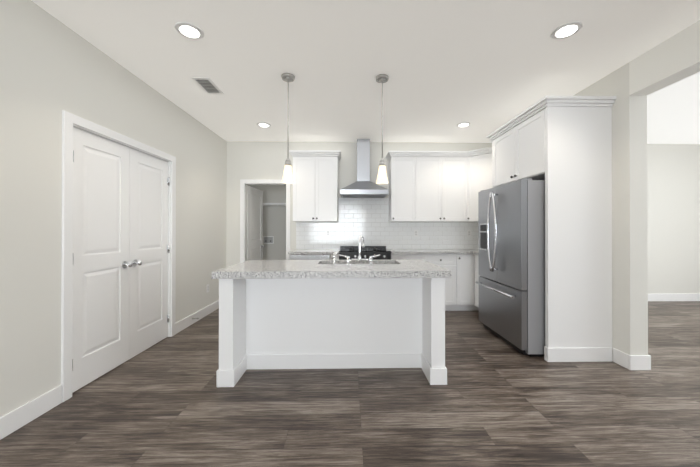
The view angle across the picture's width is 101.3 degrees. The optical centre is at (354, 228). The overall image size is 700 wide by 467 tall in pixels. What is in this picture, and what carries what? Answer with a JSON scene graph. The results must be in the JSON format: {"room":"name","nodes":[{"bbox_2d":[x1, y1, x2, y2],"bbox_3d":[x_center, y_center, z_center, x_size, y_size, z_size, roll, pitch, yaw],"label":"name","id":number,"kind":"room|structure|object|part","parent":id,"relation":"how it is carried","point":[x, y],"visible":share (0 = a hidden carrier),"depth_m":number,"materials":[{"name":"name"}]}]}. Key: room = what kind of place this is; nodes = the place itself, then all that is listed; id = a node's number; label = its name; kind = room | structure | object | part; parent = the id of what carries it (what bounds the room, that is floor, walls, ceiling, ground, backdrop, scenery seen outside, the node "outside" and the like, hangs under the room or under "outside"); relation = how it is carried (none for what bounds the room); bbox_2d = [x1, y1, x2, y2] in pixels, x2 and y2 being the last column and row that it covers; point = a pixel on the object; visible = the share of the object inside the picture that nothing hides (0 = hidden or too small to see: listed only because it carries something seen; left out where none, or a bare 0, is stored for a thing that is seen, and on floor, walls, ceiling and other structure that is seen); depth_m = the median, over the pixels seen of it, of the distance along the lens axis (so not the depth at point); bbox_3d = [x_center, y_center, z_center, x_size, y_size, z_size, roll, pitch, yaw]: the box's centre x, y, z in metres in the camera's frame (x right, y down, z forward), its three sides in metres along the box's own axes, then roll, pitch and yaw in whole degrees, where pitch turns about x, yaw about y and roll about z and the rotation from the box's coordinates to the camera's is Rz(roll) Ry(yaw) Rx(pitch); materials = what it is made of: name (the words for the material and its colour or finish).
{"room":"kitchen","nodes":[
{"label":"kitchen","id":0,"kind":"room"},
{"bbox_2d":[0,0,226,416],"bbox_3d":[-2.122,-0.129,-0.612,0.120,2.740,11.170,0,0,-1],"label":"wall","id":1,"kind":"structure","parent":0,"point":[52,67],"depth_m":2.00,"materials":[{"name":"white paint"}]},
{"bbox_2d":[0,300,218,439],"bbox_3d":[-2.054,1.176,-0.675,0.014,0.130,11.050,0,0,-1],"label":"baseboard","id":2,"kind":"structure","parent":1,"relation":"attached to","point":[20,417],"depth_m":1.91,"materials":[{"name":"white paint"}]},
{"bbox_2d":[61,110,175,401],"bbox_3d":[-2.180,0.201,2.736,0.138,2.106,1.338,0,0,-1],"label":"trim","id":3,"kind":"structure","parent":1,"relation":"attached to","point":[70,121],"depth_m":2.13,"materials":[{"name":"white paint"}]},
{"bbox_2d":[72,127,169,392],"bbox_3d":[-2.131,0.238,2.737,0.106,2.016,1.195,0,0,-1],"label":"closet door","id":4,"kind":"structure","parent":1,"relation":"in","point":[120,215],"depth_m":2.58,"materials":[{"name":"white paint"}]},
{"bbox_3d":[-2.114,0.244,2.738,0.073,1.680,1.195,0,0,-1],"label":"closet door hardware","id":5,"kind":"part","parent":4,"relation":"part of","materials":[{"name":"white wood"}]},
{"bbox_2d":[247,185,285,259],"bbox_3d":[-1.914,-0.103,6.269,2.010,2.740,0.120,0,0,-1],"label":"wall","id":6,"kind":"structure","parent":0,"point":[274,221],"depth_m":6.20,"materials":[{"name":"grey paint"}]},
{"bbox_2d":[263,236,273,243],"bbox_3d":[-1.867,0.247,6.193,0.220,0.160,0.030,0,0,-1],"label":"washer outlet box","id":7,"kind":"object","parent":6,"relation":"attached to","point":[268,239],"visible":1,"depth_m":6.20,"materials":[{"name":"white plastic"}]},
{"bbox_2d":[263,203,285,216],"bbox_3d":[-1.910,-0.385,6.059,1.750,0.288,0.298,0,0,-1],"label":"wire shelf","id":8,"kind":"object","parent":6,"relation":"attached to","point":[274,204],"visible":0.27,"depth_m":5.92,"materials":[{"name":"white metal"}]},
{"bbox_2d":[0,301,699,466],"bbox_3d":[2.499,1.294,0.105,9.390,0.100,12.670,0,0,-1],"label":"floor","id":9,"kind":"structure","parent":0,"point":[496,401],"depth_m":1.95,"materials":[{"name":"brown wood"}]},
{"bbox_2d":[290,255,329,259],"bbox_3d":[-0.671,0.825,4.540,0.592,0.871,0.671,0,0,-1],"label":"base cabinet","id":10,"kind":"object","parent":9,"relation":"on","point":[309,257],"visible":0.1,"depth_m":4.26,"materials":[{"name":"white wood"}]},
{"bbox_2d":[288,247,339,254],"bbox_3d":[-0.619,0.366,4.564,0.743,0.040,0.633,0,0,-1],"label":"countertop","id":11,"kind":"structure","parent":10,"relation":"on","point":[299,250],"depth_m":4.33,"materials":[{"name":"grey stone"}]},
{"bbox_2d":[216,279,446,386],"bbox_3d":[-0.184,0.821,2.681,1.832,0.865,0.796,0,0,-1],"label":"kitchen island","id":12,"kind":"object","parent":9,"relation":"on","point":[349,313],"depth_m":2.57,"materials":[{"name":"white paint"}]},
{"bbox_2d":[212,263,450,278],"bbox_3d":[-0.178,0.361,2.466,1.860,0.055,0.470,0,0,-1],"label":"island countertop","id":13,"kind":"structure","parent":12,"relation":"on","point":[241,270],"depth_m":2.28,"materials":[{"name":"grey stone"}]},
{"bbox_2d":[332,235,379,264],"bbox_3d":[0.008,0.197,2.720,0.449,0.274,0.181,0,0,-1],"label":"faucet","id":14,"kind":"object","parent":13,"relation":"on","point":[370,259],"depth_m":2.65,"materials":[{"name":"silver metal"}]},
{"bbox_2d":[339,246,390,259],"bbox_3d":[0.143,0.777,4.529,0.771,0.968,0.701,0,0,-1],"label":"range","id":15,"kind":"object","parent":9,"relation":"on","point":[352,252],"visible":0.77,"depth_m":4.25,"materials":[{"name":"black metal"}]},
{"bbox_2d":[391,251,459,310],"bbox_3d":[1.056,0.823,4.608,1.050,0.875,0.608,0,0,-1],"label":"base cabinet","id":16,"kind":"object","parent":9,"relation":"on","point":[450,262],"depth_m":4.31,"materials":[{"name":"white paint"}]},
{"bbox_2d":[386,247,478,254],"bbox_3d":[1.467,0.366,4.605,1.872,0.040,0.633,0,0,-1],"label":"countertop","id":17,"kind":"structure","parent":16,"relation":"on","point":[395,250],"depth_m":4.53,"materials":[{"name":"grey stone"}]},
{"bbox_2d":[460,255,467,310],"bbox_3d":[1.623,0.823,4.619,0.319,0.875,0.608,0,0,-1],"label":"base cabinet","id":18,"kind":"object","parent":9,"relation":"on","point":[463,258],"depth_m":4.32,"materials":[{"name":"white paint"}]},
{"bbox_2d":[468,255,478,310],"bbox_3d":[2.076,0.821,4.060,0.676,0.875,0.568,0,0,-1],"label":"base cabinet","id":19,"kind":"object","parent":9,"relation":"on","point":[473,260],"depth_m":4.32,"materials":[{"name":"white paint"}]},
{"bbox_2d":[475,178,544,356],"bbox_3d":[1.970,0.383,3.256,0.872,1.745,0.930,0,0,-1],"label":"fridge","id":20,"kind":"object","parent":9,"relation":"on","point":[511,232],"visible":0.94,"depth_m":2.90,"materials":[{"name":"silver metal"}]},
{"bbox_2d":[486,95,616,361],"bbox_3d":[2.096,0.011,3.247,0.668,2.490,1.160,0,0,-1],"label":"cabinet","id":21,"kind":"object","parent":9,"relation":"on","point":[561,146],"visible":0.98,"depth_m":2.72,"materials":[{"name":"white paint"}]},
{"bbox_2d":[31,0,699,143],"bbox_3d":[2.499,-1.556,0.116,9.390,0.120,12.670,0,0,-1],"label":"ceiling","id":22,"kind":"structure","parent":0,"point":[484,68],"depth_m":2.51,"materials":[{"name":"white paint"}]},
{"bbox_2d":[174,22,203,39],"bbox_3d":[-1.244,-1.483,2.162,0.196,0.008,0.196,0,0,-1],"label":"recessed light","id":23,"kind":"object","parent":22,"relation":"in","point":[189,30],"visible":1,"depth_m":2.15,"materials":[{"name":"white paint"}]},
{"bbox_2d":[191,77,222,93],"bbox_3d":[-1.523,-1.480,2.981,0.170,0.009,0.320,0,0,-1],"label":"ceiling vent","id":24,"kind":"object","parent":22,"relation":"in","point":[207,85],"visible":0.98,"depth_m":2.96,"materials":[{"name":"white metal"}]},
{"bbox_2d":[257,122,270,127],"bbox_3d":[-1.301,-1.476,4.101,0.196,0.008,0.196,0,0,-1],"label":"recessed light","id":25,"kind":"object","parent":22,"relation":"in","point":[263,125],"visible":1,"depth_m":4.10,"materials":[{"name":"white paint"}]},
{"bbox_2d":[281,73,294,183],"bbox_3d":[-0.652,-0.965,2.800,0.132,1.038,0.132,0,0,-1],"label":"pendant light","id":26,"kind":"object","parent":22,"relation":"hanging from","point":[287,178],"visible":1,"depth_m":2.78,"materials":[{"name":"white glass"}]},
{"bbox_2d":[375,74,388,183],"bbox_3d":[0.268,-0.965,2.818,0.132,1.038,0.132,0,0,-1],"label":"pendant light","id":27,"kind":"object","parent":22,"relation":"hanging from","point":[382,178],"visible":1,"depth_m":2.79,"materials":[{"name":"white glass"}]},
{"bbox_2d":[456,122,470,126],"bbox_3d":[1.549,-1.476,4.089,0.196,0.008,0.196,0,0,-1],"label":"recessed light","id":28,"kind":"object","parent":22,"relation":"in","point":[464,124],"visible":1,"depth_m":4.06,"materials":[{"name":"white paint"}]},
{"bbox_2d":[551,21,582,39],"bbox_3d":[1.589,-1.483,2.158,0.196,0.008,0.196,0,0,-1],"label":"recessed light","id":29,"kind":"object","parent":22,"relation":"in","point":[566,30],"visible":1,"depth_m":2.15,"materials":[{"name":"white paint"}]},
{"bbox_2d":[226,141,699,293],"bbox_3d":[2.402,-0.108,5.004,9.390,2.740,0.120,0,0,-1],"label":"wall","id":30,"kind":"structure","parent":0,"point":[673,195],"depth_m":5.00,"materials":[{"name":"white paint"}]},
{"bbox_2d":[247,186,262,260],"bbox_3d":[-1.863,0.253,5.348,0.035,2.002,0.700,0,0,3],"label":"door leaf","id":31,"kind":"structure","parent":30,"relation":"in","point":[254,222],"depth_m":5.29,"materials":[{"name":"white paint"}]},
{"bbox_2d":[240,179,289,262],"bbox_3d":[-1.517,0.216,4.916,0.840,2.092,0.138,0,0,-1],"label":"door frame","id":32,"kind":"structure","parent":30,"relation":"attached to","point":[244,183],"depth_m":4.86,"materials":[{"name":"white paint"}]},
{"bbox_2d":[292,155,339,222],"bbox_3d":[-0.634,-0.644,4.720,0.710,1.059,0.328,0,0,-1],"label":"upper cabinet","id":33,"kind":"object","parent":30,"relation":"attached to","point":[315,186],"depth_m":4.56,"materials":[{"name":"white paint"}]},
{"bbox_2d":[340,139,388,197],"bbox_3d":[0.142,-1.000,4.651,0.740,0.950,0.496,0,0,-1],"label":"range hood","id":34,"kind":"object","parent":30,"relation":"attached to","point":[362,186],"visible":1,"depth_m":4.71,"materials":[{"name":"silver metal"}]},
{"bbox_2d":[296,198,478,248],"bbox_3d":[0.700,-0.088,4.905,3.393,0.870,0.007,0,0,-1],"label":"backsplash","id":35,"kind":"structure","parent":30,"relation":"attached to","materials":[{"name":"tile"}]},
{"bbox_2d":[388,155,419,222],"bbox_3d":[0.801,-0.644,4.731,0.450,1.059,0.363,0,0,-1],"label":"upper cabinet","id":36,"kind":"object","parent":30,"relation":"attached to","point":[403,170],"depth_m":4.59,"materials":[{"name":"white paint"}]},
{"bbox_2d":[420,155,447,222],"bbox_3d":[1.179,-0.644,4.738,0.534,1.059,0.363,0,0,-1],"label":"upper cabinet","id":37,"kind":"object","parent":30,"relation":"attached to","point":[432,198],"depth_m":4.60,"materials":[{"name":"white paint"}]},
{"bbox_2d":[448,155,463,222],"bbox_3d":[1.586,-0.644,4.746,0.507,1.059,0.363,0,0,-1],"label":"upper cabinet","id":38,"kind":"object","parent":30,"relation":"attached to","point":[455,162],"depth_m":4.61,"materials":[{"name":"white paint"}]},
{"bbox_2d":[464,151,491,222],"bbox_3d":[2.078,-0.644,4.637,0.650,1.059,0.602,0,0,-1],"label":"upper cabinet","id":39,"kind":"object","parent":30,"relation":"attached to","point":[477,164],"depth_m":4.53,"materials":[{"name":"white paint"}]},
{"bbox_2d":[648,294,699,300],"bbox_3d":[2.410,1.197,4.933,9.136,0.130,0.014,0,0,-1],"label":"baseboard","id":40,"kind":"structure","parent":30,"relation":"attached to","point":[673,297],"depth_m":4.99,"materials":[{"name":"white paint"}]},
{"bbox_2d":[573,20,699,358],"bbox_3d":[2.588,-0.129,-0.578,0.160,2.740,11.050,0,0,-1],"label":"wall","id":41,"kind":"structure","parent":0,"point":[629,243],"depth_m":2.56,"materials":[{"name":"white paint"}]},
{"bbox_2d":[613,348,650,369],"bbox_3d":[2.502,1.193,3.732,0.188,0.130,2.390,0,0,-1],"label":"baseboard","id":42,"kind":"structure","parent":41,"relation":"attached to","point":[633,362],"depth_m":2.54,"materials":[{"name":"white paint"}]}
]}

